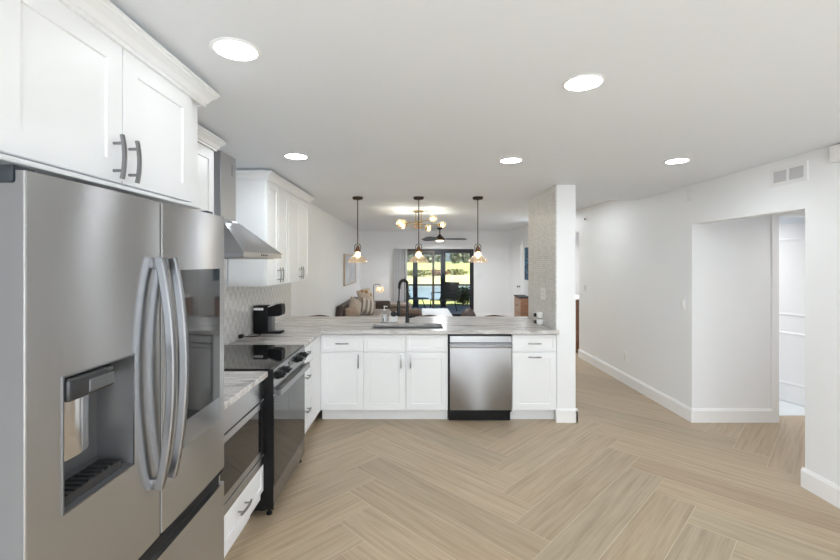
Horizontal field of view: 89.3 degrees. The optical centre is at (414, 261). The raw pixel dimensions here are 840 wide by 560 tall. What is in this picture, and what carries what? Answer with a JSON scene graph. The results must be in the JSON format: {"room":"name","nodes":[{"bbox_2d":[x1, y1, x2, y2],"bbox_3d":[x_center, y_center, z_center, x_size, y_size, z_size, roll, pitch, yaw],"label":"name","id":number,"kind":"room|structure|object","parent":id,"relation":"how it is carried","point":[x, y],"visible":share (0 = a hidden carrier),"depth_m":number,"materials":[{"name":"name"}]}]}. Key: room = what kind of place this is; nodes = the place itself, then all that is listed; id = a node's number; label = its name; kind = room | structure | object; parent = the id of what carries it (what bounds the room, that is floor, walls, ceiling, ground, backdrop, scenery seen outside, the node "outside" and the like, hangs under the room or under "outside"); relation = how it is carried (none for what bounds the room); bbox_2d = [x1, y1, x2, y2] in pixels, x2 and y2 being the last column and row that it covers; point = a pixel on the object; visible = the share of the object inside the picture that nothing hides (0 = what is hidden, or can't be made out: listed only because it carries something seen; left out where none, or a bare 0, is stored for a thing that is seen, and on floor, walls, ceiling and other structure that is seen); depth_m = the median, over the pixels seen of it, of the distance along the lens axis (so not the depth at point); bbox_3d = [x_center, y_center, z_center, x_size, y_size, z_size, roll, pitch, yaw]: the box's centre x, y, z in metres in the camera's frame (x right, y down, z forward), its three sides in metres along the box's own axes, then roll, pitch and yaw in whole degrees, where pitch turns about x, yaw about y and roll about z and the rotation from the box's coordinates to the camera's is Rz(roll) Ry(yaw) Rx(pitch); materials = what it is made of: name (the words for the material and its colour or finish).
{"room":"kitchen","nodes":[
{"label":"kitchen","id":0,"kind":"room"},
{"bbox_2d":[226,203,359,344],"bbox_3d":[-1.600,0.370,4.800,0.100,2.480,14.800,0,0,0],"label":"wall","id":1,"kind":"structure","parent":0,"point":[330,237],"depth_m":7.44,"materials":[{"name":"white paint"}]},
{"bbox_2d":[0,0,219,208],"bbox_3d":[-1.208,-0.495,1.349,0.680,0.534,1.082,0,0,0],"label":"upper cabinet","id":2,"kind":"object","parent":1,"relation":"attached to","point":[88,96],"visible":0.94,"depth_m":1.22,"materials":[{"name":"white paint"}]},
{"bbox_2d":[193,124,226,213],"bbox_3d":[-1.358,-0.280,2.240,0.380,0.965,0.795,0,0,0],"label":"upper cabinet","id":3,"kind":"object","parent":1,"relation":"attached to","point":[209,143],"visible":0.07,"depth_m":2.49,"materials":[{"name":"white paint"}]},
{"bbox_2d":[214,151,281,258],"bbox_3d":[-1.300,-0.394,3.020,0.476,0.744,0.750,0,0,0],"label":"range hood","id":4,"kind":"object","parent":1,"relation":"attached to","point":[239,242],"visible":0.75,"depth_m":2.95,"materials":[{"name":"silver metal"}]},
{"bbox_2d":[224,259,290,344],"bbox_3d":[-1.545,0.282,3.550,0.010,0.785,3.460,0,0,0],"label":"backsplash","id":5,"kind":"structure","parent":1,"relation":"attached to","point":[239,302],"depth_m":3.86,"materials":[{"name":"tile"}]},
{"bbox_2d":[228,169,293,286],"bbox_3d":[-1.353,-0.280,3.778,0.370,0.965,0.660,0,0,0],"label":"upper cabinet","id":6,"kind":"object","parent":1,"relation":"attached to","point":[262,196],"visible":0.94,"depth_m":3.50,"materials":[{"name":"white paint"}]},
{"bbox_2d":[288,185,314,282],"bbox_3d":[-1.353,-0.280,4.527,0.370,0.965,0.830,0,0,0],"label":"upper cabinet","id":7,"kind":"object","parent":1,"relation":"attached to","point":[299,200],"visible":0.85,"depth_m":4.45,"materials":[{"name":"white paint"}]},
{"bbox_2d":[343,254,355,285],"bbox_3d":[-1.534,0.175,10.075,0.031,0.700,1.750,0,0,0],"label":"framed picture","id":8,"kind":"object","parent":1,"relation":"attached to","point":[349,261],"visible":1,"depth_m":9.91,"materials":[{"name":"brown wood"}]},
{"bbox_2d":[360,231,507,312],"bbox_3d":[0.725,0.370,12.100,4.550,2.480,0.200,0,0,0],"label":"wall","id":9,"kind":"structure","parent":0,"point":[492,288],"depth_m":12.00,"materials":[{"name":"white paint"}]},
{"bbox_2d":[394,247,416,301],"bbox_3d":[-0.266,0.350,11.930,0.615,1.510,0.088,0,0,0],"label":"vertical blind","id":10,"kind":"object","parent":9,"relation":"attached to","point":[400,248],"depth_m":11.91,"materials":[{"name":"grey fabric"}]},
{"bbox_2d":[390,244,475,313],"bbox_3d":[0.510,0.545,11.990,2.420,2.090,0.020,0,0,0],"label":"trim","id":11,"kind":"structure","parent":9,"relation":"attached to","point":[391,245],"depth_m":11.98,"materials":[{"name":"white wood"}]},
{"bbox_2d":[404,249,473,315],"bbox_3d":[0.665,0.613,12.080,1.990,1.955,0.120,0,0,0],"label":"door","id":12,"kind":"structure","parent":9,"relation":"in","point":[471,251],"depth_m":12.03,"materials":[{"name":"brown metal"}]},
{"bbox_2d":[422,247,472,248],"bbox_3d":[0.909,-0.392,11.930,1.398,0.028,0.088,0,0,0],"label":"vertical blind","id":13,"kind":"object","parent":9,"relation":"attached to","point":[422,247],"depth_m":11.90,"materials":[{"name":"white plastic"}]},
{"bbox_2d":[476,313,507,315],"bbox_3d":[0.545,1.521,11.992,4.190,0.138,0.016,0,0,0],"label":"baseboard","id":14,"kind":"structure","parent":9,"relation":"attached to","point":[477,314],"depth_m":11.98,"materials":[{"name":"white wood"}]},
{"bbox_2d":[310,200,608,230],"bbox_3d":[1.525,-0.945,8.735,6.350,0.150,6.930,0,0,0],"label":"ceiling","id":15,"kind":"structure","parent":0,"point":[373,215],"depth_m":7.47,"materials":[{"name":"white paint"}]},
{"bbox_2d":[401,210,440,228],"bbox_3d":[0.115,-0.705,7.240,0.854,0.330,0.782,0,0,0],"label":"chandelier","id":16,"kind":"object","parent":15,"relation":"hanging from","point":[416,211],"visible":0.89,"depth_m":7.24,"materials":[{"name":"gold metal"}]},
{"bbox_2d":[421,228,466,240],"bbox_3d":[0.740,-0.690,10.788,1.144,0.360,1.164,0,0,0],"label":"ceiling fan","id":17,"kind":"object","parent":15,"relation":"hanging from","point":[439,237],"visible":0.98,"depth_m":10.76,"materials":[{"name":"brown metal"}]},
{"bbox_2d":[109,0,839,199],"bbox_3d":[1.525,-0.892,1.335,6.350,0.250,7.870,0,0,0],"label":"ceiling","id":18,"kind":"structure","parent":0,"point":[383,99],"depth_m":1.90,"materials":[{"name":"white paint"}]},
{"bbox_2d":[209,37,260,61],"bbox_3d":[-0.647,-0.764,1.535,0.172,0.006,0.172,0,0,0],"label":"recessed light","id":19,"kind":"object","parent":18,"relation":"in","point":[234,49],"visible":1,"depth_m":1.52,"materials":[{"name":"white plastic"}]},
{"bbox_2d":[284,153,307,159],"bbox_3d":[-0.862,-0.764,3.080,0.172,0.006,0.172,0,0,0],"label":"recessed light","id":20,"kind":"object","parent":18,"relation":"in","point":[296,156],"visible":1,"depth_m":3.07,"materials":[{"name":"white plastic"}]},
{"bbox_2d":[286,154,306,158],"bbox_3d":[-0.862,-0.764,3.080,0.150,0.002,0.150,0,0,0],"label":"diffuser","id":21,"kind":"object","parent":20,"relation":"attached to","point":[291,156],"depth_m":3.07,"materials":[{"name":"white plastic"}]},
{"bbox_2d":[352,196,364,257],"bbox_3d":[-0.677,-0.380,5.020,0.236,0.774,0.236,0,0,0],"label":"pendant light","id":22,"kind":"object","parent":18,"relation":"hanging from","point":[357,198],"visible":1,"depth_m":5.01,"materials":[{"name":"brown metal"}]},
{"bbox_2d":[413,196,425,257],"bbox_3d":[0.044,-0.380,5.020,0.236,0.774,0.236,0,0,0],"label":"pendant light","id":23,"kind":"object","parent":18,"relation":"hanging from","point":[419,249],"visible":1,"depth_m":5.01,"materials":[{"name":"brown metal"}]},
{"bbox_2d":[415,245,421,251],"bbox_3d":[0.044,-0.158,5.020,0.084,0.078,0.084,0,0,0],"label":"socket","id":24,"kind":"object","parent":23,"relation":"attached to","point":[419,249],"depth_m":5.00,"materials":[{"name":"gold metal"}]},
{"bbox_2d":[473,196,487,261],"bbox_3d":[0.742,-0.380,5.020,0.236,0.774,0.236,0,0,0],"label":"pendant light","id":25,"kind":"object","parent":18,"relation":"hanging from","point":[477,198],"visible":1,"depth_m":5.01,"materials":[{"name":"brown metal"}]},
{"bbox_2d":[499,157,522,162],"bbox_3d":[0.722,-0.764,3.200,0.172,0.006,0.172,0,0,0],"label":"recessed light","id":26,"kind":"object","parent":18,"relation":"in","point":[512,159],"visible":1,"depth_m":3.19,"materials":[{"name":"white plastic"}]},
{"bbox_2d":[501,158,520,162],"bbox_3d":[0.722,-0.764,3.200,0.150,0.002,0.150,0,0,0],"label":"diffuser","id":27,"kind":"object","parent":26,"relation":"attached to","point":[506,160],"depth_m":3.19,"materials":[{"name":"white plastic"}]},
{"bbox_2d":[562,74,604,90],"bbox_3d":[0.719,-0.764,1.815,0.172,0.006,0.172,0,0,0],"label":"recessed light","id":28,"kind":"object","parent":18,"relation":"in","point":[583,82],"visible":1,"depth_m":1.80,"materials":[{"name":"white plastic"}]},
{"bbox_2d":[664,158,689,163],"bbox_3d":[1.985,-0.764,3.220,0.172,0.006,0.172,0,0,0],"label":"recessed light","id":29,"kind":"object","parent":18,"relation":"in","point":[678,160],"visible":1,"depth_m":3.22,"materials":[{"name":"white plastic"}]},
{"bbox_2d":[508,225,527,315],"bbox_3d":[2.755,0.370,10.125,0.230,2.480,3.750,0,0,0],"label":"wall","id":30,"kind":"structure","parent":0,"point":[519,234],"depth_m":11.51,"materials":[{"name":"white paint"}]},
{"bbox_2d":[513,245,520,315],"bbox_3d":[2.592,0.576,10.885,0.108,2.012,0.760,0,0,0],"label":"door","id":31,"kind":"structure","parent":30,"relation":"in","point":[517,248],"depth_m":10.90,"materials":[{"name":"grey metal"}]},
{"bbox_2d":[513,241,522,294],"bbox_3d":[2.627,0.535,10.885,0.025,2.110,0.930,0,0,0],"label":"trim","id":32,"kind":"structure","parent":30,"relation":"attached to","point":[518,242],"depth_m":10.44,"materials":[{"name":"white wood"}]},
{"bbox_2d":[525,247,527,279],"bbox_3d":[2.623,0.040,9.810,0.031,0.760,0.620,0,0,0],"label":"painting","id":33,"kind":"object","parent":30,"relation":"attached to","point":[526,248],"visible":0.43,"depth_m":9.98,"materials":[{"name":"blue fabric"}]},
{"bbox_2d":[224,349,839,559],"bbox_3d":[1.525,1.599,4.750,6.150,0.021,14.500,0,0,0],"label":"floor","id":34,"kind":"structure","parent":0,"point":[633,479],"depth_m":2.94,"materials":[{"name":"brown wood"}]},
{"bbox_2d":[0,164,223,559],"bbox_3d":[-1.127,0.690,1.323,0.787,1.800,0.922,0,0,0],"label":"refrigerator","id":35,"kind":"object","parent":34,"relation":"on","point":[112,302],"visible":1,"depth_m":1.11,"materials":[{"name":"silver metal"}]},
{"bbox_2d":[224,399,263,557],"bbox_3d":[-1.220,1.152,2.220,0.636,0.876,0.840,0,0,0],"label":"base cabinet","id":36,"kind":"object","parent":34,"relation":"on","point":[237,516],"visible":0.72,"depth_m":2.33,"materials":[{"name":"white paint"}]},
{"bbox_2d":[219,380,263,515],"bbox_3d":[-1.213,0.979,2.304,0.574,0.518,0.621,0,0,0],"label":"microwave","id":37,"kind":"object","parent":36,"relation":"in","point":[244,419],"visible":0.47,"depth_m":2.29,"materials":[{"name":"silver metal"}]},
{"bbox_2d":[224,371,267,409],"bbox_3d":[-1.226,0.694,2.219,0.627,0.036,0.838,0,0,0],"label":"countertop","id":38,"kind":"structure","parent":36,"relation":"on","point":[237,384],"depth_m":2.38,"materials":[{"name":"stone"}]},
{"bbox_2d":[224,345,309,514],"bbox_3d":[-1.181,1.127,3.031,0.698,0.925,0.780,0,0,0],"label":"oven range","id":39,"kind":"object","parent":34,"relation":"on","point":[284,386],"visible":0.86,"depth_m":2.88,"materials":[{"name":"black metal"}]},
{"bbox_2d":[224,345,303,369],"bbox_3d":[-1.212,0.670,3.031,0.637,0.010,0.779,0,0,0],"label":"cooktop","id":40,"kind":"object","parent":39,"relation":"in","point":[236,357],"depth_m":3.02,"materials":[{"name":"black glass"}]},
{"bbox_2d":[304,336,319,432],"bbox_3d":[-1.220,1.152,3.862,0.636,0.876,0.875,0,0,0],"label":"base cabinet","id":41,"kind":"object","parent":34,"relation":"on","point":[312,375],"visible":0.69,"depth_m":3.90,"materials":[{"name":"white paint"}]},
{"bbox_2d":[228,316,558,347],"bbox_3d":[-0.057,0.694,4.353,2.964,0.036,1.855,0,0,0],"label":"countertop","id":42,"kind":"structure","parent":41,"relation":"on","point":[298,330],"depth_m":4.45,"materials":[{"name":"stone"}]},
{"bbox_2d":[239,301,284,337],"bbox_3d":[-1.395,0.527,3.905,0.286,0.298,0.410,0,0,0],"label":"coffee machine","id":43,"kind":"object","parent":42,"relation":"on","point":[263,315],"visible":1,"depth_m":3.99,"materials":[{"name":"black plastic"}]},
{"bbox_2d":[381,306,387,321],"bbox_3d":[-0.345,0.585,4.779,0.080,0.183,0.082,0,0,0],"label":"soap bottle","id":44,"kind":"object","parent":42,"relation":"on","point":[384,317],"visible":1,"depth_m":4.75,"materials":[{"name":"clear plastic"}]},
{"bbox_2d":[389,312,396,322],"bbox_3d":[-0.242,0.619,4.780,0.086,0.115,0.070,0,0,0],"label":"sponge caddy","id":45,"kind":"object","parent":42,"relation":"on","point":[392,319],"visible":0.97,"depth_m":4.75,"materials":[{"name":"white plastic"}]},
{"bbox_2d":[396,279,414,322],"bbox_3d":[-0.114,0.430,4.722,0.226,0.492,0.091,0,0,-30],"label":"kitchen faucet","id":46,"kind":"object","parent":42,"relation":"on","point":[398,312],"visible":1,"depth_m":4.74,"materials":[{"name":"black metal"}]},
{"bbox_2d":[373,327,441,328],"bbox_3d":[-0.083,0.812,4.495,0.767,0.200,0.402,0,0,0],"label":"sink","id":47,"kind":"object","parent":42,"relation":"in","point":[373,327],"visible":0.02,"depth_m":4.68,"materials":[{"name":"metal"}]},
{"bbox_2d":[534,319,542,325],"bbox_3d":[1.323,0.643,4.550,0.101,0.066,0.077,0,0,0],"label":"cup","id":48,"kind":"object","parent":42,"relation":"on","point":[538,321],"visible":0.98,"depth_m":4.52,"materials":[{"name":"white ceramic"}]},
{"bbox_2d":[534,312,542,318],"bbox_3d":[1.323,0.571,4.550,0.101,0.066,0.077,0,0,0],"label":"cup","id":49,"kind":"object","parent":48,"relation":"on","point":[539,315],"visible":1,"depth_m":4.53,"materials":[{"name":"white ceramic"}]},
{"bbox_2d":[320,334,363,418],"bbox_3d":[-0.726,1.152,4.501,0.428,0.876,0.638,0,0,0],"label":"base cabinet","id":50,"kind":"object","parent":34,"relation":"on","point":[341,355],"visible":0.94,"depth_m":4.23,"materials":[{"name":"white paint"}]},
{"bbox_2d":[337,297,390,315],"bbox_3d":[-1.042,1.222,9.375,0.976,0.735,2.250,0,0,0],"label":"sofa","id":51,"kind":"object","parent":34,"relation":"on","point":[379,305],"visible":0.2,"depth_m":9.55,"materials":[{"name":"brown leather"}]},
{"bbox_2d":[344,307,357,315],"bbox_3d":[-1.270,1.015,8.450,0.138,0.233,0.330,0,0,35],"label":"cushion","id":52,"kind":"object","parent":51,"relation":"on","point":[351,311],"visible":0.71,"depth_m":8.38,"materials":[{"name":"beige fabric"}]},
{"bbox_2d":[349,297,360,315],"bbox_3d":[-1.240,0.930,8.800,0.181,0.438,0.433,0,0,37],"label":"cushion","id":53,"kind":"object","parent":51,"relation":"on","point":[354,302],"visible":0.73,"depth_m":8.75,"materials":[{"name":"beige fabric"}]},
{"bbox_2d":[356,288,373,301],"bbox_3d":[-1.150,0.875,9.950,0.428,0.535,0.200,0,0,-27],"label":"cushion","id":54,"kind":"object","parent":51,"relation":"on","point":[364,293],"visible":0.56,"depth_m":9.91,"materials":[{"name":"beige fabric"}]},
{"bbox_2d":[361,298,374,313],"bbox_3d":[-1.020,0.970,9.250,0.413,0.388,0.206,0,0,-33],"label":"cushion","id":55,"kind":"object","parent":51,"relation":"on","point":[367,306],"visible":0.98,"depth_m":9.18,"materials":[{"name":"fabric"}]},
{"bbox_2d":[360,314,380,315],"bbox_3d":[-0.998,1.212,8.770,0.795,0.155,1.020,0,0,0],"label":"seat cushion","id":56,"kind":"object","parent":51,"relation":"on","point":[360,314],"depth_m":9.10,"materials":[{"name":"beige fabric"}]},
{"bbox_2d":[360,309,389,315],"bbox_3d":[-0.998,1.212,9.800,0.795,0.155,1.020,0,0,0],"label":"seat cushion","id":57,"kind":"object","parent":51,"relation":"on","point":[377,311],"depth_m":9.75,"materials":[{"name":"beige fabric"}]},
{"bbox_2d":[391,302,410,311],"bbox_3d":[-0.775,1.355,11.575,1.350,0.470,0.450,0,0,0],"label":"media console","id":58,"kind":"object","parent":34,"relation":"on","point":[393,304],"visible":0.23,"depth_m":11.75,"materials":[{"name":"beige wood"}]},
{"bbox_2d":[364,334,447,418],"bbox_3d":[-0.092,1.152,4.501,0.838,0.876,0.638,0,0,0],"label":"base cabinet","id":59,"kind":"object","parent":34,"relation":"on","point":[406,375],"visible":0.94,"depth_m":4.23,"materials":[{"name":"white paint"}]},
{"bbox_2d":[392,309,420,315],"bbox_3d":[-0.170,1.272,8.900,0.600,0.635,0.700,0,0,0],"label":"armchair","id":60,"kind":"object","parent":34,"relation":"on","point":[412,312],"visible":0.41,"depth_m":8.56,"materials":[{"name":"brown fabric"}]},
{"bbox_2d":[422,308,451,315],"bbox_3d":[0.480,1.365,9.700,0.640,0.450,1.500,0,0,0],"label":"coffee table","id":61,"kind":"object","parent":34,"relation":"on","point":[425,311],"visible":0.47,"depth_m":9.79,"materials":[{"name":"white plastic"}]},
{"bbox_2d":[461,307,475,315],"bbox_3d":[1.320,1.355,10.500,0.400,0.470,0.400,0,0,0],"label":"pouf","id":62,"kind":"object","parent":34,"relation":"on","point":[468,311],"visible":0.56,"depth_m":10.39,"materials":[{"name":"brown leather"}]},
{"bbox_2d":[448,334,511,419],"bbox_3d":[0.646,1.154,4.482,0.626,0.872,0.636,0,0,0],"label":"dishwasher","id":63,"kind":"object","parent":34,"relation":"on","point":[479,365],"visible":0.97,"depth_m":4.19,"materials":[{"name":"silver metal"}]},
{"bbox_2d":[514,295,527,316],"bbox_3d":[2.496,1.190,9.935,0.268,0.800,0.660,0,0,0],"label":"wooden chest","id":64,"kind":"object","parent":34,"relation":"on","point":[520,301],"visible":0.61,"depth_m":9.64,"materials":[{"name":"brown wood"}]},
{"bbox_2d":[510,334,555,418],"bbox_3d":[1.186,1.152,4.501,0.442,0.876,0.638,0,0,0],"label":"base cabinet","id":65,"kind":"object","parent":34,"relation":"on","point":[533,355],"visible":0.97,"depth_m":4.23,"materials":[{"name":"white paint"}]},
{"bbox_2d":[576,295,578,352],"bbox_3d":[3.003,1.113,7.800,0.493,0.955,0.730,0,0,0],"label":"base cabinet","id":66,"kind":"object","parent":34,"relation":"on","point":[577,296],"visible":0.02,"depth_m":7.45,"materials":[{"name":"brown wood"}]},
{"bbox_2d":[529,185,575,420],"bbox_3d":[1.501,0.421,4.730,0.186,2.377,1.020,0,0,0],"label":"pillar","id":67,"kind":"structure","parent":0,"point":[566,194],"depth_m":4.22,"materials":[{"name":"white paint"}]},
{"bbox_2d":[528,185,556,329],"bbox_3d":[1.403,-0.046,4.732,0.010,1.441,1.016,0,0,0],"label":"backsplash","id":68,"kind":"structure","parent":67,"relation":"attached to","point":[542,208],"depth_m":4.62,"materials":[{"name":"tile"}]},
{"bbox_2d":[541,288,544,299],"bbox_3d":[1.393,0.345,4.625,0.010,0.125,0.150,0,0,0],"label":"outlet plate","id":69,"kind":"object","parent":68,"relation":"attached to","point":[542,289],"visible":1,"depth_m":4.60,"materials":[{"name":"white plastic"}]},
{"bbox_2d":[556,408,577,422],"bbox_3d":[1.503,1.521,4.730,0.214,0.138,1.052,0,0,0],"label":"baseboard","id":70,"kind":"object","parent":67,"relation":"attached to","point":[563,415],"visible":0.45,"depth_m":4.20,"materials":[{"name":"white wood"}]},
{"bbox_2d":[576,215,804,407],"bbox_3d":[3.785,0.370,5.830,1.830,2.480,5.840,0,0,0],"label":"wall","id":71,"kind":"structure","parent":0,"point":[737,253],"depth_m":4.22,"materials":[{"name":"white paint"}]},
{"bbox_2d":[692,408,771,422],"bbox_3d":[3.143,1.521,4.212,0.785,0.138,0.016,0,0,0],"label":"baseboard","id":72,"kind":"structure","parent":71,"relation":"attached to","point":[700,415],"depth_m":4.20,"materials":[{"name":"white wood"}]},
{"bbox_2d":[771,211,804,422],"bbox_3d":[4.013,0.532,4.292,0.955,2.115,0.177,0,0,0],"label":"trim","id":73,"kind":"structure","parent":71,"relation":"attached to","point":[774,218],"depth_m":4.20,"materials":[{"name":"white wood"}]},
{"bbox_2d":[779,223,804,405],"bbox_3d":[4.261,0.576,4.766,0.048,2.012,0.780,0,0,-20],"label":"door","id":74,"kind":"structure","parent":71,"relation":"in","point":[791,236],"depth_m":4.78,"materials":[{"name":"white wood"}]},
{"bbox_2d":[576,144,839,485],"bbox_3d":[2.810,0.370,2.875,0.120,2.480,10.750,0,0,0],"label":"wall","id":75,"kind":"structure","parent":0,"point":[637,258],"depth_m":4.34,"materials":[{"name":"white paint"}]},
{"bbox_2d":[680,297,684,309],"bbox_3d":[2.744,0.425,4.360,0.013,0.120,0.075,0,0,0],"label":"light switch","id":76,"kind":"object","parent":75,"relation":"attached to","point":[682,300],"visible":1,"depth_m":4.35,"materials":[{"name":"white plastic"}]},
{"bbox_2d":[578,349,839,508],"bbox_3d":[2.802,1.521,2.310,0.136,0.138,9.620,0,0,0],"label":"baseboard","id":77,"kind":"structure","parent":75,"relation":"attached to","point":[823,488],"depth_m":4.46,"materials":[{"name":"white wood"}]},
{"bbox_2d":[770,160,807,187],"bbox_3d":[2.747,-0.643,3.128,0.006,0.137,0.313,0,0,0],"label":"air vent","id":78,"kind":"object","parent":75,"relation":"in","point":[797,172],"visible":1,"depth_m":3.12,"materials":[{"name":"white plastic"}]},
{"bbox_2d":[830,144,839,162],"bbox_3d":[2.728,-0.700,2.638,0.045,0.110,0.275,0,0,0],"label":"door chime","id":79,"kind":"object","parent":75,"relation":"attached to","point":[835,149],"visible":1,"depth_m":2.74,"materials":[{"name":"white plastic"}]},
{"label":"outside","id":80,"kind":"structure","parent":0,"visible":0},
{"bbox_2d":[407,275,469,283],"bbox_3d":[0.000,1.715,42.750,180.000,0.350,18.500,0,0,0],"label":"field","id":81,"kind":"structure","parent":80,"point":[463,279],"depth_m":39.32,"materials":[{"name":"green plant"}]},
{"bbox_2d":[407,269,431,275],"bbox_3d":[0.393,1.192,46.059,3.222,0.881,2.159,0,0,0],"label":"shrub","id":82,"kind":"object","parent":81,"relation":"on","point":[420,272],"visible":0.66,"depth_m":45.52,"materials":[{"name":"green plant"}]},
{"bbox_2d":[429,269,449,275],"bbox_3d":[2.541,1.181,48.186,3.015,0.903,1.916,0,0,-33],"label":"shrub","id":83,"kind":"object","parent":81,"relation":"on","point":[436,272],"visible":0.5,"depth_m":47.99,"materials":[{"name":"green plant"}]},
{"bbox_2d":[447,268,467,274],"bbox_3d":[4.910,1.171,50.482,2.943,0.953,2.099,0,0,0],"label":"shrub","id":84,"kind":"object","parent":81,"relation":"on","point":[456,271],"visible":0.91,"depth_m":49.95,"materials":[{"name":"green plant"}]},
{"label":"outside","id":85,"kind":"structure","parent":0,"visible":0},
{"bbox_2d":[407,262,469,274],"bbox_3d":[0.000,0.665,226.000,600.000,1.750,348.000,0,0,0],"label":"hill","id":86,"kind":"structure","parent":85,"point":[421,265],"depth_m":85.47,"materials":[{"name":"green plant"}]},
{"bbox_2d":[407,254,412,261],"bbox_3d":[-2.321,-1.984,126.905,3.837,5.467,4.374,0,0,0],"label":"tree","id":87,"kind":"object","parent":86,"relation":"on","point":[409,258],"visible":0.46,"depth_m":126.14,"materials":[{"name":"green plant"}]},
{"bbox_2d":[411,254,423,262],"bbox_3d":[0.767,-1.652,112.052,3.923,4.801,4.057,0,0,0],"label":"tree","id":88,"kind":"object","parent":86,"relation":"on","point":[420,256],"visible":0.38,"depth_m":111.02,"materials":[{"name":"green plant"}]},
{"bbox_2d":[423,254,435,262],"bbox_3d":[4.001,-1.227,119.497,3.690,3.946,4.837,0,0,0],"label":"tree","id":89,"kind":"object","parent":86,"relation":"on","point":[428,259],"visible":0.82,"depth_m":118.58,"materials":[{"name":"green plant"}]},
{"bbox_2d":[434,254,446,261],"bbox_3d":[7.543,-2.264,126.978,4.200,6.018,5.079,0,0,0],"label":"tree","id":90,"kind":"object","parent":86,"relation":"on","point":[437,258],"visible":0.24,"depth_m":126.04,"materials":[{"name":"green plant"}]},
{"bbox_2d":[450,253,462,262],"bbox_3d":[10.932,-1.758,112.111,3.942,5.009,3.880,0,0,0],"label":"tree","id":91,"kind":"object","parent":86,"relation":"on","point":[454,257],"visible":0.67,"depth_m":111.21,"materials":[{"name":"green plant"}]},
{"bbox_2d":[460,253,469,262],"bbox_3d":[14.168,-1.436,119.402,4.385,5.035,4.382,0,0,0],"label":"tree","id":92,"kind":"object","parent":86,"relation":"on","point":[465,256],"visible":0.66,"depth_m":118.12,"materials":[{"name":"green plant"}]},
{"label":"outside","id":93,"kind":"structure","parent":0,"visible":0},
{"bbox_2d":[408,300,469,305],"bbox_3d":[0.000,1.730,17.600,80.000,0.160,4.000,0,0,0],"label":"lawn","id":94,"kind":"structure","parent":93,"point":[426,302],"depth_m":17.07,"materials":[{"name":"green plant"}]},
{"bbox_2d":[455,286,469,304],"bbox_3d":[1.849,1.279,16.331,1.106,0.872,0.993,0,0,-29],"label":"shrub","id":95,"kind":"object","parent":94,"relation":"on","point":[463,295],"visible":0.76,"depth_m":16.16,"materials":[{"name":"green plant"}]},
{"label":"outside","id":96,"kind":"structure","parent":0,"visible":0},
{"bbox_2d":[408,286,469,299],"bbox_3d":[0.000,1.790,26.600,120.000,0.001,14.800,0,0,0],"label":"pond","id":97,"kind":"structure","parent":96,"point":[423,291],"depth_m":25.79,"materials":[{"name":"liquid"}]},
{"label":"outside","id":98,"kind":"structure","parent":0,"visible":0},
{"bbox_2d":[411,306,469,313],"bbox_3d":[1.000,1.660,13.900,14.000,0.100,3.400,0,0,0],"label":"floor","id":99,"kind":"structure","parent":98,"point":[452,309],"depth_m":14.72,"materials":[{"name":"grey concrete"}]},
{"bbox_2d":[409,297,428,308],"bbox_3d":[0.120,1.393,13.800,0.690,0.435,0.690,0,0,0],"label":"patio table","id":100,"kind":"object","parent":99,"relation":"on","point":[415,298],"visible":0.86,"depth_m":13.68,"materials":[{"name":"black metal"}]},
{"bbox_2d":[407,253,469,306],"bbox_3d":[0.080,0.350,15.200,5.160,2.520,0.120,0,0,0],"label":"screen","id":101,"kind":"object","parent":99,"relation":"on","point":[415,284],"visible":0.32,"depth_m":15.14,"materials":[{"name":"black metal"}]},
{"bbox_2d":[430,282,459,310],"bbox_3d":[0.974,1.136,13.892,0.614,0.949,0.893,0,0,38],"label":"patio chair","id":102,"kind":"object","parent":99,"relation":"on","point":[449,291],"visible":0.88,"depth_m":14.06,"materials":[{"name":"black metal"}]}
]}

